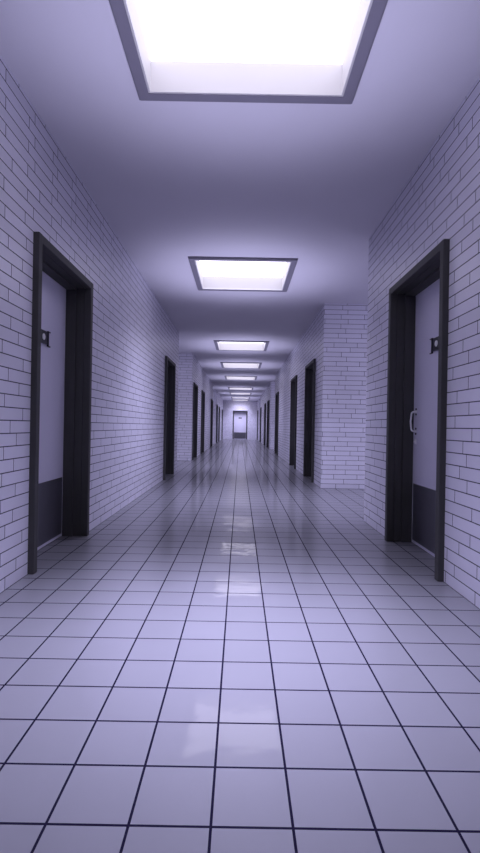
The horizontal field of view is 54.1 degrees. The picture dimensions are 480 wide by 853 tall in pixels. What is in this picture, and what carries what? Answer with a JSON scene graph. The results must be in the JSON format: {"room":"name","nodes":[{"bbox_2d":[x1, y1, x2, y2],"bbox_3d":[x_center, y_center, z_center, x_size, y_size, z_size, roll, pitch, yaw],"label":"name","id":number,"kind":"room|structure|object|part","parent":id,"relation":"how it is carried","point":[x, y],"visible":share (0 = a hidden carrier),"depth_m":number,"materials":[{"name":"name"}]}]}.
{"room":"hospital interior","nodes":[
{"label":"hospital interior","id":0,"kind":"room"},
{"bbox_2d":[0,55,178,592],"bbox_3d":[-3.190,-0.573,3.499,3.710,2.977,13.219,1,0,0],"label":"wall","id":1,"kind":"structure","parent":0,"point":[41,191],"depth_m":3.70,"materials":[{"name":"brick"}]},
{"bbox_2d":[27,232,92,573],"bbox_3d":[-1.452,-0.152,3.565,0.299,2.201,1.113,1,0,0],"label":"door","id":2,"kind":"structure","parent":1,"relation":"in","point":[62,296],"depth_m":3.87,"materials":[{"name":"grey paint"}]},
{"bbox_3d":[-1.528,0.673,3.565,0.004,0.481,0.924,1,0,0],"label":"kick plate","id":3,"kind":"part","parent":2,"relation":"part of","materials":[{"name":"grey metal"}]},
{"bbox_2d":[163,356,175,479],"bbox_3d":[-1.452,-0.152,8.845,0.299,2.201,1.113,1,0,0],"label":"door","id":4,"kind":"structure","parent":1,"relation":"in","point":[170,366],"depth_m":9.35,"materials":[{"name":"grey paint"}]},
{"bbox_2d":[177,353,212,460],"bbox_3d":[-3.190,-0.573,18.079,3.710,2.977,10.206,1,0,0],"label":"wall","id":5,"kind":"structure","parent":0,"point":[190,371],"depth_m":12.98,"materials":[{"name":"brick"}]},
{"bbox_2d":[192,382,197,459],"bbox_3d":[-1.452,-0.152,13.880,0.299,2.201,1.113,1,0,0],"label":"door","id":6,"kind":"structure","parent":5,"relation":"in","point":[195,386],"depth_m":14.38,"materials":[{"name":"grey paint"}]},
{"bbox_2d":[200,390,204,453],"bbox_3d":[-1.452,-0.152,16.718,0.299,2.201,1.113,1,0,0],"label":"door","id":7,"kind":"structure","parent":5,"relation":"in","point":[203,392],"depth_m":17.22,"materials":[{"name":"grey paint"}]},
{"bbox_2d":[210,399,212,446],"bbox_3d":[-1.452,-0.152,21.967,0.299,2.201,1.113,1,0,0],"label":"door","id":8,"kind":"structure","parent":5,"relation":"in","point":[211,426],"depth_m":22.47,"materials":[{"name":"grey paint"}]},
{"bbox_2d":[212,390,222,443],"bbox_3d":[-3.190,-0.573,31.153,3.710,2.977,10.206,1,0,0],"label":"wall","id":9,"kind":"structure","parent":0,"point":[217,399],"depth_m":26.07,"materials":[{"name":"brick"}]},
{"bbox_2d":[216,404,217,442],"bbox_3d":[-1.452,-0.152,26.973,0.299,2.201,1.113,1,0,0],"label":"door","id":10,"kind":"structure","parent":9,"relation":"in","point":[216,404],"depth_m":26.42,"materials":[{"name":"grey paint"}]},
{"bbox_2d":[218,407,219,441],"bbox_3d":[-1.452,-0.152,29.743,0.299,2.201,1.113,1,0,0],"label":"door","id":11,"kind":"structure","parent":9,"relation":"in","point":[219,407],"depth_m":30.25,"materials":[{"name":"grey paint"}]},
{"bbox_2d":[221,410,222,438],"bbox_3d":[-1.452,-0.152,34.963,0.299,2.201,1.113,1,0,0],"label":"door","id":12,"kind":"structure","parent":9,"relation":"in","point":[222,410],"depth_m":35.47,"materials":[{"name":"grey paint"}]},
{"bbox_2d":[0,439,479,852],"bbox_3d":[-0.018,1.022,16.623,10.509,0.100,39.866,1,0,0],"label":"floor","id":13,"kind":"structure","parent":0,"point":[233,659],"depth_m":1.78,"materials":[{"name":"tile"}]},
{"bbox_2d":[0,0,479,400],"bbox_3d":[0.036,-2.035,16.623,10.509,0.060,39.866,1,0,0],"label":"ceiling","id":14,"kind":"structure","parent":0,"point":[174,181],"depth_m":3.51,"materials":[{"name":"paint"}]},
{"bbox_2d":[228,387,252,389],"bbox_3d":[0.037,-2.091,24.723,1.306,0.217,1.332,1,0,0],"label":"ceiling light","id":15,"kind":"object","parent":14,"relation":"attached to","point":[229,388],"visible":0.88,"depth_m":25.31,"materials":[{"name":"paint"}]},
{"bbox_2d":[230,392,250,394],"bbox_3d":[0.037,-2.091,28.465,1.306,0.217,1.332,1,0,0],"label":"ceiling light","id":16,"kind":"object","parent":14,"relation":"attached to","point":[230,392],"visible":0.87,"depth_m":29.05,"materials":[{"name":"paint"}]},
{"bbox_2d":[232,399,248,400],"bbox_3d":[0.037,-2.091,35.415,1.306,0.217,1.332,1,0,0],"label":"ceiling light","id":17,"kind":"object","parent":14,"relation":"attached to","point":[232,399],"visible":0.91,"depth_m":35.82,"materials":[{"name":"paint"}]},
{"bbox_2d":[220,362,261,368],"bbox_3d":[0.037,-2.091,15.343,1.306,0.217,1.332,1,0,0],"label":"ceiling light","id":18,"kind":"object","parent":14,"relation":"attached to","point":[223,364],"visible":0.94,"depth_m":15.93,"materials":[{"name":"paint"}]},
{"bbox_2d":[225,376,256,379],"bbox_3d":[0.037,-2.091,19.328,1.306,0.217,1.332,1,0,0],"label":"ceiling light","id":19,"kind":"object","parent":14,"relation":"attached to","point":[226,377],"visible":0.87,"depth_m":19.91,"materials":[{"name":"paint"}]},
{"bbox_2d":[214,340,268,350],"bbox_3d":[0.037,-2.091,11.649,1.306,0.217,1.332,1,0,0],"label":"ceiling light","id":20,"kind":"object","parent":14,"relation":"attached to","point":[227,345],"visible":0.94,"depth_m":12.23,"materials":[{"name":"paint"}]},
{"bbox_2d":[220,342,262,343],"bbox_3d":[0.038,-2.176,11.649,1.140,0.012,1.166,1,0,0],"label":"diffuser","id":21,"kind":"object","parent":20,"relation":"attached to","point":[220,342],"depth_m":12.23,"materials":[{"name":"white plastic"}]},
{"bbox_2d":[188,256,297,291],"bbox_3d":[0.037,-2.091,6.235,1.306,0.217,1.332,1,0,0],"label":"ceiling light","id":22,"kind":"object","parent":14,"relation":"attached to","point":[209,273],"visible":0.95,"depth_m":6.57,"materials":[{"name":"paint"}]},
{"bbox_2d":[199,260,285,277],"bbox_3d":[0.038,-2.176,6.235,1.140,0.012,1.166,1,0,0],"label":"diffuser","id":23,"kind":"object","parent":22,"relation":"attached to","point":[209,269],"depth_m":6.49,"materials":[{"name":"white plastic"}]},
{"bbox_2d":[109,0,387,103],"bbox_3d":[0.037,-2.091,2.221,1.306,0.217,1.332,1,0,0],"label":"ceiling light","id":24,"kind":"object","parent":14,"relation":"attached to","point":[245,51],"visible":1,"depth_m":2.65,"materials":[{"name":"paint"}]},
{"bbox_2d":[136,0,359,63],"bbox_3d":[0.038,-2.176,2.221,1.140,0.012,1.166,1,0,0],"label":"diffuser","id":25,"kind":"object","parent":24,"relation":"attached to","point":[174,31],"depth_m":2.58,"materials":[{"name":"white plastic"}]},
{"bbox_2d":[223,400,257,438],"bbox_3d":[0.009,-0.516,36.406,3.267,2.977,0.300,1,0,0],"label":"wall","id":26,"kind":"structure","parent":0,"point":[229,406],"depth_m":36.25,"materials":[{"name":"paint"}]},
{"bbox_2d":[233,410,246,438],"bbox_3d":[0.002,-0.126,36.366,1.113,2.201,0.299,1,0,0],"label":"door","id":27,"kind":"structure","parent":26,"relation":"in","point":[239,417],"depth_m":36.43,"materials":[{"name":"grey paint"}]},
{"bbox_3d":[-0.012,0.700,36.428,0.924,0.481,0.004,1,0,0],"label":"kick plate","id":28,"kind":"part","parent":27,"relation":"part of","materials":[{"name":"grey metal"}]},
{"bbox_2d":[257,399,259,439],"bbox_3d":[3.197,-0.460,34.982,3.732,2.977,2.547,1,0,0],"label":"wall","id":29,"kind":"structure","parent":0,"point":[258,406],"depth_m":33.71,"materials":[{"name":"brick"}]},
{"bbox_2d":[257,410,257,439],"bbox_3d":[1.435,-0.101,34.992,0.299,2.201,1.113,1,0,0],"label":"door","id":30,"kind":"structure","parent":29,"relation":"in","point":[257,410],"depth_m":35.28,"materials":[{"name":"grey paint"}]},
{"bbox_2d":[260,381,274,448],"bbox_3d":[3.197,-0.460,25.865,3.732,2.977,10.459,1,0,0],"label":"wall","id":31,"kind":"structure","parent":0,"point":[269,393],"depth_m":20.92,"materials":[{"name":"brick"}]},
{"bbox_2d":[260,407,261,441],"bbox_3d":[1.435,-0.101,29.840,0.299,2.201,1.113,1,0,0],"label":"door","id":32,"kind":"structure","parent":31,"relation":"in","point":[261,407],"depth_m":30.34,"materials":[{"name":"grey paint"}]},
{"bbox_2d":[264,403,265,444],"bbox_3d":[1.435,-0.101,24.621,0.299,2.201,1.113,1,0,0],"label":"door","id":33,"kind":"structure","parent":31,"relation":"in","point":[265,403],"depth_m":24.07,"materials":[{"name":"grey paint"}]},
{"bbox_2d":[266,400,268,447],"bbox_3d":[1.435,-0.101,21.967,0.299,2.201,1.113,1,0,0],"label":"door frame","id":34,"kind":"structure","parent":31,"relation":"in","point":[267,443],"depth_m":22.47,"materials":[{"name":"grey paint"}]},
{"bbox_2d":[274,303,367,488],"bbox_3d":[3.197,-0.460,12.791,3.732,2.977,10.459,1,0,0],"label":"wall","id":35,"kind":"structure","parent":0,"point":[336,337],"depth_m":7.56,"materials":[{"name":"brick"}]},
{"bbox_2d":[274,392,278,454],"bbox_3d":[1.435,-0.101,16.738,0.299,2.201,1.113,1,0,0],"label":"door frame","id":36,"kind":"structure","parent":35,"relation":"in","point":[277,393],"depth_m":17.24,"materials":[{"name":"grey paint"}]},
{"bbox_2d":[289,375,296,468],"bbox_3d":[1.435,-0.101,11.538,0.299,2.201,1.113,1,0,0],"label":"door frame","id":37,"kind":"structure","parent":35,"relation":"in","point":[293,394],"depth_m":12.04,"materials":[{"name":"grey paint"}]},
{"bbox_2d":[303,359,315,482],"bbox_3d":[1.435,-0.101,8.874,0.299,2.201,1.113,1,0,0],"label":"door frame","id":38,"kind":"structure","parent":35,"relation":"in","point":[310,368],"depth_m":9.38,"materials":[{"name":"grey paint"}]},
{"bbox_2d":[364,77,479,608],"bbox_3d":[3.197,-0.460,0.918,3.732,2.977,8.058,1,0,0],"label":"wall","id":39,"kind":"structure","parent":0,"point":[440,201],"depth_m":2.95,"materials":[{"name":"brick"}]},
{"bbox_2d":[385,239,449,581],"bbox_3d":[1.435,-0.101,3.565,0.299,2.201,1.113,1,0,0],"label":"door","id":40,"kind":"structure","parent":39,"relation":"in","point":[419,301],"depth_m":3.89,"materials":[{"name":"grey paint"}]},
{"bbox_3d":[1.469,-0.042,3.989,0.056,0.191,0.026,1,0,0],"label":"pull handle","id":41,"kind":"part","parent":40,"relation":"part of","materials":[{"name":"metal"}]},
{"bbox_3d":[1.481,0.727,3.565,0.004,0.481,0.924,1,0,0],"label":"kick plate","id":42,"kind":"part","parent":40,"relation":"part of","materials":[{"name":"grey metal"}]}
]}

